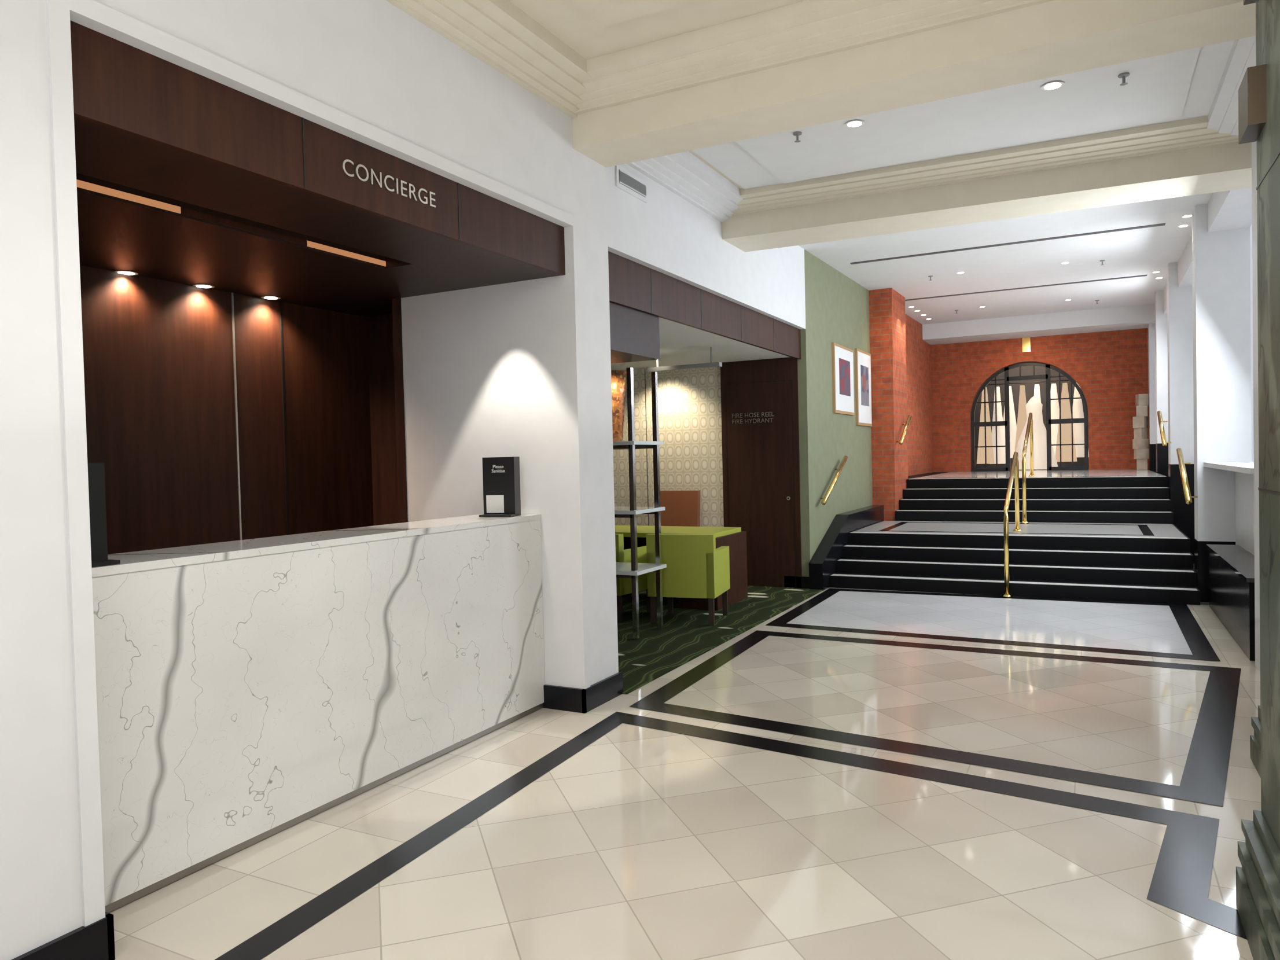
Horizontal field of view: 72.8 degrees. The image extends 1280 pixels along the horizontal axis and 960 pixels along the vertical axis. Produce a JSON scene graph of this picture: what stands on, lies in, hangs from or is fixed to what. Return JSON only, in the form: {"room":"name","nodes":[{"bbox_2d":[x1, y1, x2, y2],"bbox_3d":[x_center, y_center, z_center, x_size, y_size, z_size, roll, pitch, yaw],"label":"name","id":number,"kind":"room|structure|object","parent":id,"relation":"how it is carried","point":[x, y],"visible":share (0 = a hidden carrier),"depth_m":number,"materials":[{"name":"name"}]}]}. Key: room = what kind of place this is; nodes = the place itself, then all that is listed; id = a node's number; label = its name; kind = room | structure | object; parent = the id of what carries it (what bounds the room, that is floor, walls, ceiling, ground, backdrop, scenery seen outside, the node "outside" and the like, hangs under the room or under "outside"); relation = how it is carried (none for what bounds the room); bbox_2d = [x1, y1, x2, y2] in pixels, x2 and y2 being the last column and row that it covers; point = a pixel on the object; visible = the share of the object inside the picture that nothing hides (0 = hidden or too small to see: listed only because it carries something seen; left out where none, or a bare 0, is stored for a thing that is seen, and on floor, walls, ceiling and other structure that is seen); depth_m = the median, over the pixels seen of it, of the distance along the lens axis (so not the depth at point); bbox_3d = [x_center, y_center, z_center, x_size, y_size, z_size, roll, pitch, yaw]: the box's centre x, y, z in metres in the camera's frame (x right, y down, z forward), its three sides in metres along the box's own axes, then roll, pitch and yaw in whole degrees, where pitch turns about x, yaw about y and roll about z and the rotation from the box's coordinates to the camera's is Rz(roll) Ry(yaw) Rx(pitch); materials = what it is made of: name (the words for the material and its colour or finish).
{"room":"hotel lobby","nodes":[
{"label":"hotel lobby","id":0,"kind":"room"},
{"bbox_2d":[79,265,407,554],"bbox_3d":[-2.252,0.158,4.227,1.800,2.610,4.410,-1,2,27],"label":"wall","id":1,"kind":"structure","parent":0,"point":[212,416],"depth_m":5.42,"materials":[{"name":"brown wood"}]},
{"bbox_2d":[0,0,872,959],"bbox_3d":[-0.556,-0.762,6.238,1.330,4.250,14.600,-1,2,27],"label":"wall","id":2,"kind":"structure","parent":0,"point":[489,371],"depth_m":4.36,"materials":[{"name":"white paint"}]},
{"bbox_2d":[70,20,565,317],"bbox_3d":[-2.157,-1.313,4.113,2.102,0.330,4.390,-1,2,27],"label":"bulkhead","id":3,"kind":"structure","parent":2,"relation":"attached to","point":[184,176],"depth_m":3.82,"materials":[{"name":"brown wood"}]},
{"bbox_2d":[113,270,138,275],"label":"recessed light","id":4,"kind":"object","parent":3,"relation":"in","point":[127,272],"depth_m":4.79,"materials":[{"name":"white"}]},
{"bbox_2d":[192,284,214,288],"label":"recessed light","id":5,"kind":"object","parent":3,"relation":"in","point":[198,285],"depth_m":5.19,"materials":[{"name":"white"}]},
{"bbox_2d":[260,296,280,299],"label":"recessed light","id":6,"kind":"object","parent":3,"relation":"in","point":[265,297],"depth_m":5.60,"materials":[{"name":"white"}]},
{"bbox_2d":[341,159,435,207],"bbox_3d":[-1.105,-1.315,3.861,0.008,0.069,0.574,-1,2,27],"label":"sign","id":7,"kind":"object","parent":3,"relation":"attached to","point":[379,183],"depth_m":3.84,"materials":[{"name":"silver metal"}]},
{"bbox_2d":[45,0,590,926],"bbox_3d":[-1.020,-0.109,3.879,0.012,2.800,2.954,-1,2,27],"label":"trim","id":8,"kind":"structure","parent":2,"relation":"attached to","point":[58,11],"depth_m":2.61,"materials":[{"name":"white paint"}]},
{"bbox_2d":[11,575,808,959],"bbox_3d":[-0.773,1.338,4.652,0.362,0.140,11.454,-1,2,27],"label":"baseboard","id":9,"kind":"structure","parent":2,"relation":"attached to","point":[95,941],"depth_m":2.66,"materials":[{"name":"black stone"}]},
{"bbox_2d":[615,164,647,203],"bbox_3d":[-0.053,-2.042,5.986,0.020,0.151,0.442,-1,2,27],"label":"air vent","id":10,"kind":"object","parent":2,"relation":"in","point":[626,181],"visible":0.99,"depth_m":5.96,"materials":[{"name":"white metal"}]},
{"bbox_2d":[608,251,800,363],"bbox_3d":[0.174,-1.278,7.856,1.202,0.670,4.725,-1,2,27],"label":"fascia beam","id":11,"kind":"structure","parent":2,"relation":"attached to","point":[640,294],"depth_m":6.59,"materials":[{"name":"brown wood"}]},
{"bbox_2d":[385,0,1256,222],"bbox_3d":[0.302,-2.181,2.611,3.770,0.180,9.050,-1,2,27],"label":"crown molding","id":12,"kind":"structure","parent":2,"relation":"attached to","point":[499,34],"depth_m":4.64,"materials":[{"name":"beige paint"}]},
{"bbox_2d":[820,455,847,505],"bbox_3d":[2.301,-0.009,10.368,0.111,0.557,1.073,-1,2,27],"label":"handrail","id":13,"kind":"object","parent":2,"relation":"attached to","point":[825,498],"visible":1,"depth_m":10.28,"materials":[{"name":"gold metal"}]},
{"bbox_2d":[831,342,854,415],"bbox_3d":[2.589,-1.266,11.031,0.034,0.856,0.978,-1,2,27],"label":"picture frame","id":14,"kind":"object","parent":2,"relation":"attached to","point":[842,356],"visible":1,"depth_m":10.94,"materials":[{"name":"brown wood"}]},
{"bbox_2d":[854,348,872,426],"bbox_3d":[3.096,-1.264,12.006,0.034,1.028,0.829,-1,2,27],"label":"picture frame","id":15,"kind":"object","parent":2,"relation":"attached to","point":[862,359],"visible":1,"depth_m":11.91,"materials":[{"name":"brown wood"}]},
{"bbox_2d":[108,587,1260,959],"bbox_3d":[1.593,1.376,3.552,6.318,0.003,11.680,-1,2,27],"label":"floor","id":16,"kind":"structure","parent":0,"point":[850,773],"depth_m":3.58,"materials":[{"name":"beige tile"}]},
{"bbox_2d":[91,513,545,912],"bbox_3d":[-1.496,0.849,3.990,0.424,1.176,3.130,-1,2,27],"label":"reception counter","id":17,"kind":"object","parent":16,"relation":"on","point":[248,690],"depth_m":3.61,"materials":[{"name":"white stone"}]},
{"bbox_2d":[87,462,120,567],"bbox_3d":[-1.920,0.118,2.948,0.160,0.350,0.200,-1,2,27],"label":"station","id":18,"kind":"object","parent":17,"relation":"on","point":[96,471],"visible":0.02,"depth_m":3.00,"materials":[{"name":"black plastic"}]},
{"bbox_2d":[479,456,520,517],"bbox_3d":[-0.835,0.039,5.156,0.200,0.350,0.160,-1,1,13],"label":"station","id":19,"kind":"object","parent":17,"relation":"on","point":[501,478],"visible":1,"depth_m":5.15,"materials":[{"name":"black plastic"}]},
{"bbox_2d":[617,585,822,694],"bbox_3d":[-0.597,1.307,8.394,3.545,0.011,4.589,-1,2,27],"label":"carpet","id":20,"kind":"object","parent":16,"relation":"on","point":[686,635],"visible":0.29,"depth_m":7.53,"materials":[{"name":"green carpet"}]},
{"bbox_2d":[615,533,650,622],"bbox_3d":[-0.282,0.891,8.321,0.620,0.806,0.600,0,2,33],"label":"armchair","id":21,"kind":"object","parent":20,"relation":"on","point":[624,585],"visible":0.22,"depth_m":7.98,"materials":[{"name":"green fabric"}]},
{"bbox_2d":[612,367,666,639],"bbox_3d":[-0.264,0.194,7.503,0.800,2.236,0.550,-1,2,27],"label":"display shelf","id":22,"kind":"object","parent":20,"relation":"on","point":[632,570],"visible":0.47,"depth_m":7.20,"materials":[{"name":"silver metal"}]},
{"bbox_2d":[611,370,626,441],"bbox_3d":[-0.225,-0.625,7.424,0.250,0.597,0.250,-1,2,27],"label":"mosaic vase","id":23,"kind":"object","parent":22,"relation":"on","point":[618,378],"visible":0.45,"depth_m":7.35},
{"bbox_2d":[612,366,723,527],"bbox_3d":[-1.169,0.019,8.714,2.480,2.600,4.725,-1,2,27],"label":"wall","id":24,"kind":"structure","parent":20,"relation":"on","point":[689,400],"depth_m":10.39,"materials":[{"name":"beige paper"}]},
{"bbox_2d":[720,357,802,587],"bbox_3d":[1.383,-0.072,9.937,0.920,2.600,0.056,-1,2,27],"label":"door","id":25,"kind":"structure","parent":24,"relation":"attached to","point":[761,461],"depth_m":9.89,"materials":[{"name":"brown wood"}]},
{"bbox_2d":[732,412,774,424],"bbox_3d":[1.292,-0.710,9.933,0.506,0.118,0.002,-1,2,27],"label":"sign","id":26,"kind":"object","parent":25,"relation":"attached to","point":[732,421],"visible":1,"depth_m":9.93,"materials":[{"name":"silver metal"}]},
{"bbox_2d":[660,490,700,526],"bbox_3d":[0.374,0.678,9.984,0.533,1.092,0.592,-1,2,27],"label":"armchair","id":27,"kind":"object","parent":20,"relation":"on","point":[682,507],"visible":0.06,"depth_m":10.15,"materials":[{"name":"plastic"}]},
{"bbox_2d":[615,525,747,610],"bbox_3d":[0.250,0.889,9.104,1.520,0.746,0.880,-1,2,27],"label":"desk","id":28,"kind":"object","parent":20,"relation":"on","point":[733,537],"visible":0.34,"depth_m":8.86,"materials":[{"name":"green wood"}]},
{"bbox_2d":[646,533,730,626],"bbox_3d":[0.456,0.880,8.005,0.620,0.806,0.600,-1,1,19],"label":"armchair","id":29,"kind":"object","parent":20,"relation":"on","point":[695,568],"visible":0.95,"depth_m":7.72,"materials":[{"name":"green fabric"}]},
{"bbox_2d":[808,469,1200,605],"bbox_3d":[5.491,0.513,12.600,3.690,1.103,8.616,-1,2,27],"label":"staircase","id":30,"kind":"structure","parent":16,"relation":"on","point":[1092,534],"depth_m":9.96,"materials":[{"name":"black stone"}]},
{"bbox_2d":[1001,451,1021,597],"bbox_3d":[4.084,0.429,9.527,0.100,1.478,1.622,-1,2,27],"label":"handrail","id":31,"kind":"object","parent":30,"relation":"on","point":[1014,471],"visible":1,"depth_m":9.12,"materials":[{"name":"gold metal"}]},
{"bbox_2d":[1020,412,1035,523],"bbox_3d":[5.377,-0.213,12.026,0.100,1.498,1.798,-1,2,27],"label":"handrail","id":32,"kind":"object","parent":30,"relation":"on","point":[1029,427],"visible":1,"depth_m":11.56,"materials":[{"name":"gold metal"}]},
{"bbox_2d":[1132,394,1148,469],"bbox_3d":[8.767,-0.840,15.202,0.244,1.317,0.251,-1,2,27],"label":"carving","id":33,"kind":"object","parent":30,"relation":"on","point":[1140,441],"visible":1,"depth_m":15.13,"materials":[{"name":"stone"}]},
{"bbox_2d":[1205,544,1255,660],"bbox_3d":[4.849,0.925,6.991,0.250,0.578,2.370,-1,2,27],"label":"plinth","id":34,"kind":"object","parent":16,"relation":"on","point":[1231,567],"visible":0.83,"depth_m":6.78,"materials":[{"name":"black"}]},
{"bbox_2d":[1236,0,1279,959],"bbox_3d":[2.357,-0.625,2.835,0.802,4.000,2.742,-1,2,27],"label":"marble column","id":35,"kind":"structure","parent":16,"relation":"on","point":[1258,879],"depth_m":2.56,"materials":[{"name":"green stone"}]},
{"bbox_2d":[611,317,789,372],"bbox_3d":[-0.765,-1.209,8.403,3.310,0.250,4.625,-1,2,27],"label":"ceiling","id":36,"kind":"structure","parent":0,"point":[682,346],"depth_m":8.84,"materials":[{"name":"white paint"}]},
{"bbox_2d":[508,0,1234,344],"bbox_3d":[2.901,-2.714,7.583,4.600,0.678,20.300,-1,2,27],"label":"ceiling","id":37,"kind":"structure","parent":0,"point":[1012,268],"depth_m":6.63,"materials":[{"name":"beige paint"}]},
{"bbox_2d":[844,120,864,127],"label":"recessed light","id":38,"kind":"object","parent":37,"relation":"in","point":[854,124],"depth_m":5.69,"materials":[{"name":"white"}]},
{"bbox_2d":[572,0,1255,167],"bbox_3d":[2.258,-2.173,3.965,5.989,0.355,0.915,-1,2,27],"label":"ceiling beam","id":39,"kind":"structure","parent":37,"relation":"attached to","point":[807,63],"depth_m":4.35,"materials":[{"name":"beige paint"}]},
{"bbox_2d":[955,271,965,273],"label":"recessed light","id":40,"kind":"object","parent":37,"relation":"in","point":[959,272],"depth_m":11.27,"materials":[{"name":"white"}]},
{"bbox_2d":[722,115,1251,252],"bbox_3d":[2.682,-2.268,6.861,4.300,0.325,1.070,-1,2,25],"label":"ceiling beam","id":41,"kind":"structure","parent":37,"relation":"attached to","point":[1185,157],"depth_m":6.56,"materials":[{"name":"beige paint"}]},
{"bbox_2d":[1040,81,1064,90],"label":"recessed light","id":42,"kind":"object","parent":37,"relation":"in","point":[1054,85],"depth_m":5.17,"materials":[{"name":"white"}]},
{"bbox_2d":[1060,262,1070,263],"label":"recessed light","id":43,"kind":"object","parent":37,"relation":"in","point":[1063,263],"depth_m":10.84,"materials":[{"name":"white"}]},
{"bbox_2d":[1150,271,1161,273],"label":"recessed light","id":44,"kind":"object","parent":37,"relation":"in","point":[1155,272],"depth_m":11.68,"materials":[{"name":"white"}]},
{"bbox_2d":[1176,224,1189,227],"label":"recessed light","id":45,"kind":"object","parent":37,"relation":"in","point":[1183,225],"depth_m":9.07,"materials":[{"name":"white"}]},
{"bbox_2d":[1180,214,1192,217],"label":"recessed light","id":46,"kind":"object","parent":37,"relation":"in","point":[1187,216],"depth_m":8.66,"materials":[{"name":"white"}]},
{"bbox_2d":[868,287,932,520],"bbox_3d":[4.565,-1.091,14.840,0.620,4.250,5.400,-1,2,27],"label":"brick wall","id":47,"kind":"structure","parent":0,"point":[901,359],"depth_m":12.47,"materials":[{"name":"brick"}]},
{"bbox_2d":[896,414,911,444],"bbox_3d":[3.831,-0.735,12.630,0.111,0.446,0.745,-1,2,27],"label":"handrail","id":48,"kind":"object","parent":47,"relation":"attached to","point":[906,425],"visible":1,"depth_m":12.57,"materials":[{"name":"gold metal"}]},
{"bbox_2d":[974,365,1089,471],"bbox_3d":[7.756,-1.476,17.255,3.300,2.750,1.450,-1,2,27],"label":"wall","id":49,"kind":"structure","parent":0,"point":[1025,370],"depth_m":17.89,"materials":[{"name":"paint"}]},
{"bbox_2d":[976,382,1088,469],"bbox_3d":[7.688,-1.056,17.116,2.061,1.680,0.853,-1,2,27],"label":"curtains","id":50,"kind":"object","parent":49,"relation":"in","point":[1017,432],"visible":0.8,"depth_m":17.18,"materials":[{"name":"beige fabric"}]},
{"bbox_2d":[931,328,1149,472],"bbox_3d":[7.562,-1.202,16.453,4.450,4.250,0.270,-1,2,27],"label":"wall","id":51,"kind":"structure","parent":0,"point":[1110,368],"depth_m":16.08,"materials":[{"name":"red brick"}]},
{"bbox_2d":[970,362,1088,471],"bbox_3d":[7.391,-1.208,16.547,2.030,2.065,0.060,-1,2,27],"label":"window","id":52,"kind":"structure","parent":51,"relation":"in","point":[1047,376],"depth_m":16.46,"materials":[{"name":"black metal"}]},
{"bbox_2d":[1147,141,1260,672],"bbox_3d":[4.670,-0.895,6.560,0.453,4.250,20.000,-1,2,27],"label":"wall","id":53,"kind":"structure","parent":0,"point":[1199,338],"depth_m":8.24,"materials":[{"name":"white paint"}]},
{"bbox_2d":[1157,410,1171,446],"bbox_3d":[6.807,-0.674,11.265,0.111,0.487,0.923,-1,2,27],"label":"handrail","id":54,"kind":"object","parent":53,"relation":"attached to","point":[1161,421],"visible":1,"depth_m":11.22,"materials":[{"name":"gold metal"}]},
{"bbox_2d":[1176,447,1197,504],"bbox_3d":[5.450,-0.053,8.644,0.111,0.537,1.023,-1,2,27],"label":"handrail","id":55,"kind":"object","parent":53,"relation":"attached to","point":[1186,489],"visible":1,"depth_m":8.58,"materials":[{"name":"gold metal"}]},
{"bbox_2d":[1249,224,1253,461],"bbox_3d":[6.944,-1.349,10.493,0.001,2.180,10.900,-1,2,27],"label":"window","id":56,"kind":"structure","parent":53,"relation":"in","point":[1251,226],"depth_m":8.05,"materials":[{"name":"white glass"}]}
]}

